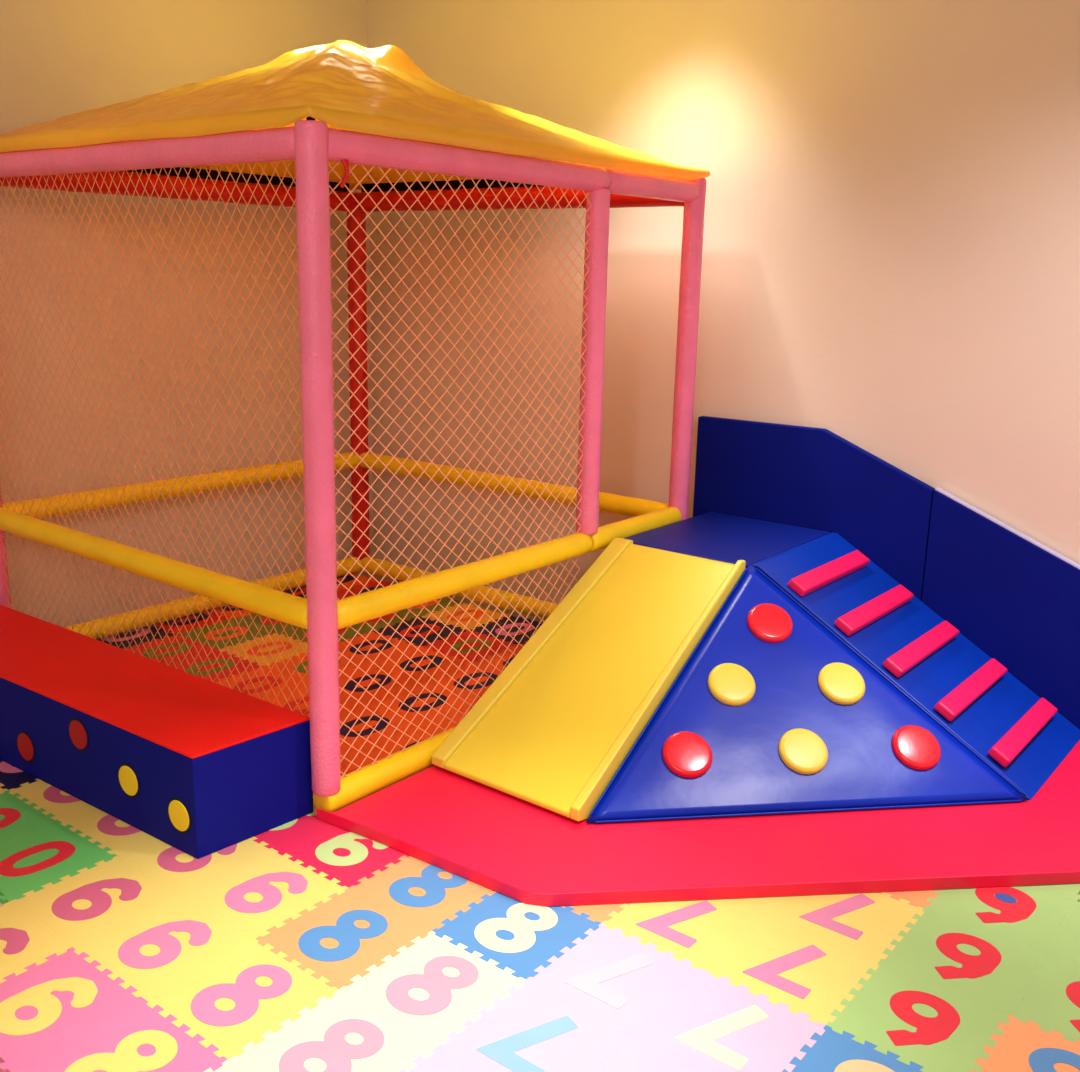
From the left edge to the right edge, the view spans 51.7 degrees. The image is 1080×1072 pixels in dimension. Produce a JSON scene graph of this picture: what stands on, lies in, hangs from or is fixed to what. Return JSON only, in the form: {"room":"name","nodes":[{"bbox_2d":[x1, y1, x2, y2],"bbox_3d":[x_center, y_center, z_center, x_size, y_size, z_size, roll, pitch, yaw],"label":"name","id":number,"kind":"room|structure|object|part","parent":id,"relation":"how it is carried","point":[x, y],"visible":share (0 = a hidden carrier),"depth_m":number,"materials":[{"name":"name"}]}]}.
{"room":"indoor children's playroom","nodes":[
{"label":"indoor children's playroom","id":0,"kind":"room"},
{"bbox_2d":[0,0,372,626],"bbox_3d":[-3.241,-0.712,3.439,0.100,3.110,7.270,12,17,37],"label":"wall","id":1,"kind":"structure","parent":0,"point":[59,58],"depth_m":5.15,"materials":[{"name":"paint"}]},
{"bbox_2d":[0,569,1079,1071],"bbox_3d":[-0.418,1.371,1.608,7.200,0.048,7.270,12,17,37],"label":"floor","id":2,"kind":"structure","parent":0,"point":[467,601],"depth_m":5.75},
{"bbox_2d":[0,605,312,858],"bbox_3d":[-1.688,0.585,3.911,2.126,0.320,0.421,11,17,35],"label":"bench","id":3,"kind":"object","parent":2,"relation":"on","point":[199,766],"visible":0.99,"depth_m":3.44,"materials":[{"name":"blue plastic"}]},
{"bbox_2d":[0,40,709,811],"bbox_3d":[-0.804,-0.688,4.573,2.128,2.508,2.116,12,17,37],"label":"cage","id":4,"kind":"object","parent":2,"relation":"on","point":[305,128],"visible":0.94,"depth_m":3.78,"materials":[{"name":"pink plastic"}]},
{"bbox_3d":[-2.232,-0.491,4.452,0.088,1.965,0.089,12,17,37],"label":"post","id":5,"kind":"part","parent":4,"relation":"part of","materials":[{"name":"pink plastic"}]},
{"bbox_3d":[-1.414,-1.232,3.626,1.970,0.089,0.088,12,17,37],"label":"rail","id":6,"kind":"part","parent":4,"relation":"part of","materials":[{"name":"pink plastic"}]},
{"bbox_3d":[-1.446,0.084,3.942,1.970,0.088,0.089,12,17,37],"label":"rail","id":7,"kind":"part","parent":4,"relation":"part of","materials":[{"name":"yellow plastic"}]},
{"bbox_3d":[-1.582,-1.562,5.009,0.100,0.100,1.960,12,17,37],"label":"rail","id":8,"kind":"part","parent":4,"relation":"part of","materials":[{"name":"red plastic"}]},
{"bbox_3d":[-1.614,-0.252,5.324,0.089,0.089,1.960,12,17,37],"label":"rail","id":9,"kind":"part","parent":4,"relation":"part of","materials":[{"name":"yellow plastic"}]},
{"bbox_3d":[-1.643,0.324,5.441,0.089,0.089,2.010,12,17,37],"label":"rail","id":10,"kind":"part","parent":4,"relation":"part of","materials":[{"name":"yellow plastic"}]},
{"bbox_3d":[-0.641,-0.162,3.234,0.092,1.967,0.092,12,17,37],"label":"post","id":11,"kind":"part","parent":4,"relation":"part of","materials":[{"name":"pink plastic"}]},
{"bbox_3d":[-0.977,-0.827,5.999,0.100,1.955,0.099,12,17,37],"label":"post","id":12,"kind":"part","parent":4,"relation":"part of","materials":[{"name":"red plastic"}]},
{"bbox_3d":[-0.044,0.652,4.235,0.096,0.096,2.042,12,17,37],"label":"rail","id":13,"kind":"part","parent":4,"relation":"part of","materials":[{"name":"yellow plastic"}]},
{"bbox_3d":[-0.205,0.314,5.625,1.970,0.088,0.089,12,17,37],"label":"rail","id":14,"kind":"part","parent":4,"relation":"part of","materials":[{"name":"yellow plastic"}]},
{"bbox_3d":[-0.230,0.135,3.852,0.089,0.089,1.296,12,17,37],"label":"rail","id":15,"kind":"part","parent":4,"relation":"part of","materials":[{"name":"yellow plastic"}]},
{"bbox_3d":[-0.187,-1.185,3.549,0.088,0.088,1.331,12,17,37],"label":"rail","id":16,"kind":"part","parent":4,"relation":"part of","materials":[{"name":"pink plastic"}]},
{"bbox_3d":[-0.192,-0.257,5.488,1.970,0.088,0.089,12,17,37],"label":"rail","id":17,"kind":"part","parent":4,"relation":"part of","materials":[{"name":"yellow plastic"}]},
{"bbox_3d":[-0.160,-1.567,5.173,1.970,0.100,0.100,12,17,37],"label":"rail","id":18,"kind":"part","parent":4,"relation":"part of","materials":[{"name":"red plastic"}]},
{"bbox_3d":[0.198,-0.638,4.201,0.088,1.289,0.088,12,17,37],"label":"post","id":19,"kind":"part","parent":4,"relation":"part of","materials":[{"name":"pink plastic"}]},
{"bbox_3d":[0.383,-0.032,4.608,0.088,0.088,0.649,12,17,37],"label":"rail","id":20,"kind":"part","parent":4,"relation":"part of","materials":[{"name":"yellow plastic"}]},
{"bbox_3d":[0.424,-1.351,4.303,0.088,0.088,0.619,12,17,37],"label":"rail","id":21,"kind":"part","parent":4,"relation":"part of","materials":[{"name":"pink plastic"}]},
{"bbox_3d":[0.614,-0.504,4.780,0.089,1.970,0.088,12,17,37],"label":"post","id":22,"kind":"part","parent":4,"relation":"part of","materials":[{"name":"pink plastic"}]},
{"bbox_2d":[316,740,1079,906],"bbox_3d":[1.085,0.896,3.492,2.760,0.038,2.249,12,17,37],"label":"mat","id":23,"kind":"object","parent":2,"relation":"on","point":[523,851],"visible":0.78,"depth_m":3.29,"materials":[{"name":"red plastic"}]},
{"bbox_2d":[432,538,745,820],"bbox_3d":[0.213,0.436,3.899,0.616,0.621,1.067,12,17,37],"label":"slide","id":24,"kind":"object","parent":23,"relation":"on","point":[556,726],"visible":0.88,"depth_m":3.83,"materials":[{"name":"yellow plastic"}]},
{"bbox_3d":[0.001,0.396,4.062,0.074,0.613,1.067,12,17,37],"label":"rail","id":25,"kind":"part","parent":24,"relation":"part of","materials":[{"name":"yellow plastic"}]},
{"bbox_3d":[0.428,0.481,3.735,0.037,0.621,1.068,11,17,35],"label":"rail","id":26,"kind":"part","parent":24,"relation":"part of","materials":[{"name":"yellow plastic"}]},
{"bbox_2d":[624,512,830,568],"bbox_3d":[0.755,0.290,4.614,0.576,0.600,0.743,12,17,37],"label":"platform","id":27,"kind":"object","parent":23,"relation":"on","point":[721,537],"visible":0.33,"depth_m":4.51,"materials":[{"name":"plastic"}]},
{"bbox_2d":[586,564,1028,822],"bbox_3d":[0.847,0.570,3.442,1.055,0.604,1.070,12,17,37],"label":"block","id":28,"kind":"object","parent":23,"relation":"on","point":[771,711],"visible":1,"depth_m":3.65,"materials":[{"name":"blue plastic"}]},
{"bbox_2d":[752,532,1079,799],"bbox_3d":[1.405,0.420,4.132,1.056,0.602,0.718,12,17,37],"label":"ramp","id":29,"kind":"object","parent":23,"relation":"on","point":[1024,737],"visible":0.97,"depth_m":4.06,"materials":[{"name":"blue plastic"}]},
{"bbox_2d":[366,0,1079,603],"bbox_3d":[1.867,-0.748,4.101,7.300,3.110,0.100,12,17,37],"label":"wall","id":30,"kind":"structure","parent":0,"point":[891,251],"depth_m":4.62,"materials":[{"name":"paint"}]},
{"bbox_2d":[693,416,934,600],"bbox_3d":[1.123,0.062,4.783,1.069,1.061,0.042,12,17,37],"label":"pad","id":31,"kind":"object","parent":30,"relation":"attached to","point":[800,476],"visible":0.54,"depth_m":4.66,"materials":[{"name":"blue plastic"}]},
{"bbox_2d":[922,487,1079,729],"bbox_3d":[2.100,0.353,4.055,1.422,0.881,0.042,12,17,37],"label":"pad","id":32,"kind":"object","parent":30,"relation":"attached to","point":[1016,598],"visible":0.59,"depth_m":4.25,"materials":[{"name":"blue plastic"}]},
{"bbox_3d":[2.103,0.197,4.019,1.405,0.562,0.036,12,17,37],"label":"edge trim","id":33,"kind":"part","parent":32,"relation":"part of","materials":[{"name":"plastic"}]}
]}

